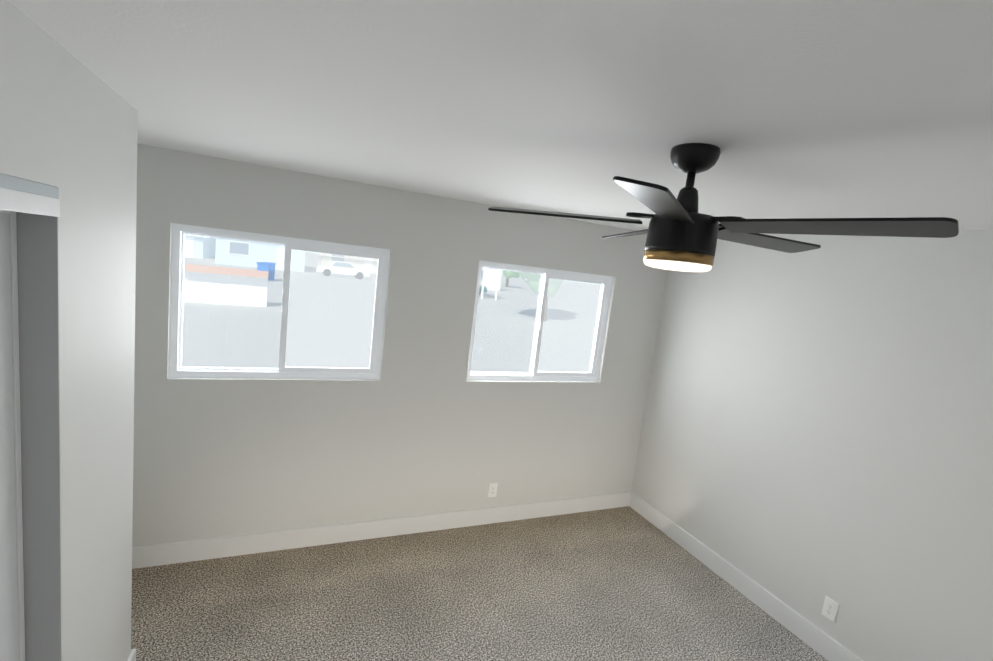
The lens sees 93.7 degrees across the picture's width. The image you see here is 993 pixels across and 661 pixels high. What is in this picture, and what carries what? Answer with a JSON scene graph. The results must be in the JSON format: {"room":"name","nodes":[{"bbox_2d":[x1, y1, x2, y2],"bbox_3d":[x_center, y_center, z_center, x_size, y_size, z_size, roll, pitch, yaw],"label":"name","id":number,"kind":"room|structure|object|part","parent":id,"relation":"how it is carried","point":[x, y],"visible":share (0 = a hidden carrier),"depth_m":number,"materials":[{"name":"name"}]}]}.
{"room":"empty bedroom","nodes":[
{"label":"empty bedroom","id":0,"kind":"room"},
{"bbox_2d":[0,0,137,660],"bbox_3d":[-0.786,0.686,0.115,0.120,2.440,3.970,3,8,-24],"label":"wall","id":1,"kind":"structure","parent":0,"point":[68,124],"depth_m":1.32,"materials":[{"name":"white paint"}]},
{"bbox_2d":[0,210,24,660],"bbox_3d":[-1.119,0.763,0.773,0.027,2.016,1.196,3,8,-24],"label":"closet door","id":2,"kind":"structure","parent":1,"relation":"in","point":[12,633],"depth_m":1.23,"materials":[{"name":"white paint"}]},
{"bbox_2d":[0,173,59,216],"bbox_3d":[-0.753,-0.151,0.160,0.120,0.076,2.300,3,8,-24],"label":"rail","id":3,"kind":"object","parent":1,"relation":"attached to","point":[17,194],"visible":1,"depth_m":1.08,"materials":[{"name":"white"}]},
{"bbox_2d":[127,648,135,660],"bbox_3d":[-1.496,1.557,1.774,0.016,0.135,0.676,3,8,-24],"label":"baseboard","id":4,"kind":"structure","parent":1,"relation":"attached to","point":[132,657],"depth_m":2.07,"materials":[{"name":"white wood"}]},
{"bbox_2d":[132,144,666,546],"bbox_3d":[-0.749,0.276,3.271,4.558,2.440,0.150,3,8,-24],"label":"wall","id":5,"kind":"structure","parent":0,"point":[422,425],"depth_m":3.17,"materials":[{"name":"white paint"}]},
{"bbox_2d":[169,223,389,378],"bbox_3d":[-1.328,-0.139,2.946,1.216,0.890,0.089,3,8,-24],"label":"window","id":6,"kind":"structure","parent":5,"relation":"in","point":[282,370],"depth_m":2.93,"materials":[{"name":"white plastic"}]},
{"bbox_2d":[132,492,630,568],"bbox_3d":[-0.791,1.428,3.370,4.380,0.135,0.016,3,8,-24],"label":"baseboard","id":7,"kind":"structure","parent":5,"relation":"attached to","point":[220,547],"depth_m":3.27,"materials":[{"name":"white wood"}]},
{"bbox_2d":[488,483,497,496],"bbox_3d":[-0.029,1.260,3.673,0.072,0.116,0.009,3,8,-24],"label":"electrical outlet","id":8,"kind":"object","parent":5,"relation":"attached to","point":[492,491],"visible":1,"depth_m":3.67,"materials":[{"name":"white plastic"}]},
{"bbox_2d":[466,260,612,380],"bbox_3d":[0.345,-0.044,3.687,1.200,0.890,0.089,3,8,-24],"label":"window","id":9,"kind":"structure","parent":5,"relation":"in","point":[592,374],"depth_m":3.70,"materials":[{"name":"white plastic"}]},
{"bbox_2d":[131,506,827,660],"bbox_3d":[0.149,1.938,1.216,4.708,0.100,5.120,3,8,-24],"label":"floor","id":10,"kind":"structure","parent":0,"point":[627,583],"depth_m":2.79,"materials":[{"name":"carpet"}]},
{"bbox_2d":[9,0,992,234],"bbox_3d":[0.437,-0.574,0.886,4.708,0.120,5.120,3,8,-24],"label":"ceiling","id":11,"kind":"structure","parent":0,"point":[836,108],"depth_m":1.15,"materials":[{"name":"white paint"}]},
{"bbox_2d":[488,143,958,271],"bbox_3d":[0.643,-0.379,1.504,1.179,0.379,1.230,3,8,-24],"label":"ceiling fan","id":12,"kind":"object","parent":11,"relation":"hanging from","point":[683,234],"visible":1,"depth_m":1.40,"materials":[{"name":"black metal"}]},
{"bbox_3d":[0.264,-0.388,1.559,0.529,0.039,0.399,3,8,-24],"label":"blade","id":13,"kind":"part","parent":12,"relation":"part of","materials":[{"name":"black"}]},
{"bbox_3d":[0.575,-0.387,1.825,0.244,0.039,0.594,3,8,-24],"label":"blade","id":14,"kind":"part","parent":12,"relation":"part of","materials":[{"name":"black"}]},
{"bbox_3d":[0.431,-0.320,1.187,0.518,0.039,0.414,3,8,-24],"label":"blade","id":15,"kind":"part","parent":12,"relation":"part of","materials":[{"name":"black"}]},
{"bbox_3d":[0.594,-0.309,1.493,0.213,0.124,0.213,3,8,-24],"label":"motor","id":16,"kind":"part","parent":12,"relation":"part of","materials":[{"name":"black metal"}]},
{"bbox_3d":[0.897,-0.325,1.633,0.606,0.039,0.117,3,8,-24],"label":"blade","id":17,"kind":"part","parent":12,"relation":"part of","materials":[{"name":"black"}]},
{"bbox_3d":[0.836,-0.282,1.251,0.262,0.039,0.589,3,8,-24],"label":"blade","id":18,"kind":"part","parent":12,"relation":"part of","materials":[{"name":"black"}]},
{"bbox_2d":[632,229,992,660],"bbox_3d":[2.374,0.804,1.973,0.150,2.440,5.120,3,8,-24],"label":"wall","id":19,"kind":"structure","parent":0,"point":[817,426],"depth_m":2.67,"materials":[{"name":"white paint"}]},
{"bbox_2d":[627,492,862,660],"bbox_3d":[2.167,1.935,2.088,0.019,0.135,4.820,3,8,-24],"label":"baseboard","id":20,"kind":"structure","parent":19,"relation":"attached to","point":[815,638],"depth_m":3.13,"materials":[{"name":"white wood"}]},
{"bbox_2d":[822,596,838,622],"bbox_3d":[1.925,1.608,2.687,0.009,0.116,0.072,3,8,-24],"label":"electrical outlet","id":21,"kind":"object","parent":19,"relation":"attached to","point":[830,608],"visible":1,"depth_m":2.68,"materials":[{"name":"white plastic"}]},
{"label":"outside","id":22,"kind":"structure","parent":0,"visible":0},
{"bbox_2d":[182,252,600,372],"bbox_3d":[-24.277,-17.602,131.305,380.000,0.200,255.880,3,8,-24],"label":"ground","id":23,"kind":"structure","parent":22,"point":[489,363],"depth_m":15.00,"materials":[{"name":"grey concrete"}]},
{"bbox_2d":[185,234,215,258],"bbox_3d":[-33.770,-9.828,50.167,6.061,3.342,10.000,3,8,-24],"label":"house","id":24,"kind":"structure","parent":23,"relation":"on","point":[191,241],"depth_m":47.06,"materials":[{"name":"white"}]},
{"bbox_2d":[183,264,268,306],"bbox_3d":[-9.562,-1.573,16.396,2.685,1.293,0.900,3,8,-24],"label":"fence","id":25,"kind":"object","parent":23,"relation":"on","point":[199,277],"depth_m":16.28,"materials":[{"name":"white"}]},
{"bbox_2d":[215,238,304,271],"bbox_3d":[-23.411,-8.912,47.236,8.279,4.638,12.000,3,8,-24],"label":"house","id":26,"kind":"structure","parent":23,"relation":"on","point":[250,260],"depth_m":42.10,"materials":[{"name":"white"}]},
{"bbox_2d":[256,262,269,279],"bbox_3d":[-14.295,-3.601,28.484,0.720,1.090,0.820,3,8,-24],"label":"bin","id":27,"kind":"object","parent":23,"relation":"on","point":[266,266],"depth_m":28.13,"materials":[{"name":"blue plastic"}]},
{"bbox_2d":[264,262,275,279],"bbox_3d":[-14.507,-3.781,29.663,0.720,1.090,0.820,3,8,-24],"label":"bin","id":28,"kind":"object","parent":23,"relation":"on","point":[272,274],"depth_m":29.42,"materials":[{"name":"blue plastic"}]},
{"bbox_2d":[316,261,369,278],"bbox_3d":[-13.967,-5.549,42.365,4.500,1.392,1.770,3,8,-24],"label":"car","id":29,"kind":"object","parent":23,"relation":"on","point":[343,270],"depth_m":41.61,"materials":[{"name":"white metal"}]},
{"bbox_2d":[317,253,377,273],"bbox_3d":[-19.901,-9.692,62.942,8.426,2.902,11.000,3,8,-24],"label":"house","id":30,"kind":"structure","parent":23,"relation":"on","point":[349,259],"depth_m":58.70,"materials":[{"name":"beige"}]},
{"bbox_2d":[479,286,486,294],"bbox_3d":[-3.181,-3.728,37.921,4.600,1.392,1.770,3,8,-24],"label":"car","id":31,"kind":"object","parent":23,"relation":"on","point":[485,289],"depth_m":37.97,"materials":[{"name":"teal"}]},
{"bbox_2d":[481,268,499,299],"bbox_3d":[-2.500,-4.170,36.867,3.835,2.706,5.500,3,8,-24],"label":"carport","id":32,"kind":"object","parent":23,"relation":"on","point":[484,272],"depth_m":34.87,"materials":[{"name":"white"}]},
{"bbox_2d":[480,268,501,290],"bbox_3d":[-2.828,-7.643,54.025,4.775,5.032,10.000,3,8,-24],"label":"house","id":33,"kind":"structure","parent":23,"relation":"on","point":[490,285],"depth_m":50.38,"materials":[{"name":"beige"}]},
{"bbox_2d":[502,270,519,286],"bbox_3d":[1.793,-8.728,64.902,3.506,5.398,3.520,3,8,-24],"label":"tree","id":34,"kind":"object","parent":23,"relation":"on","point":[509,273],"depth_m":63.91,"materials":[{"name":"green plant"}]},
{"bbox_2d":[517,272,562,320],"bbox_3d":[2.616,-4.003,22.728,3.617,7.193,3.705,3,8,-24],"label":"tree","id":35,"kind":"object","parent":23,"relation":"on","point":[536,283],"depth_m":22.61,"materials":[{"name":"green plant"}]}
]}

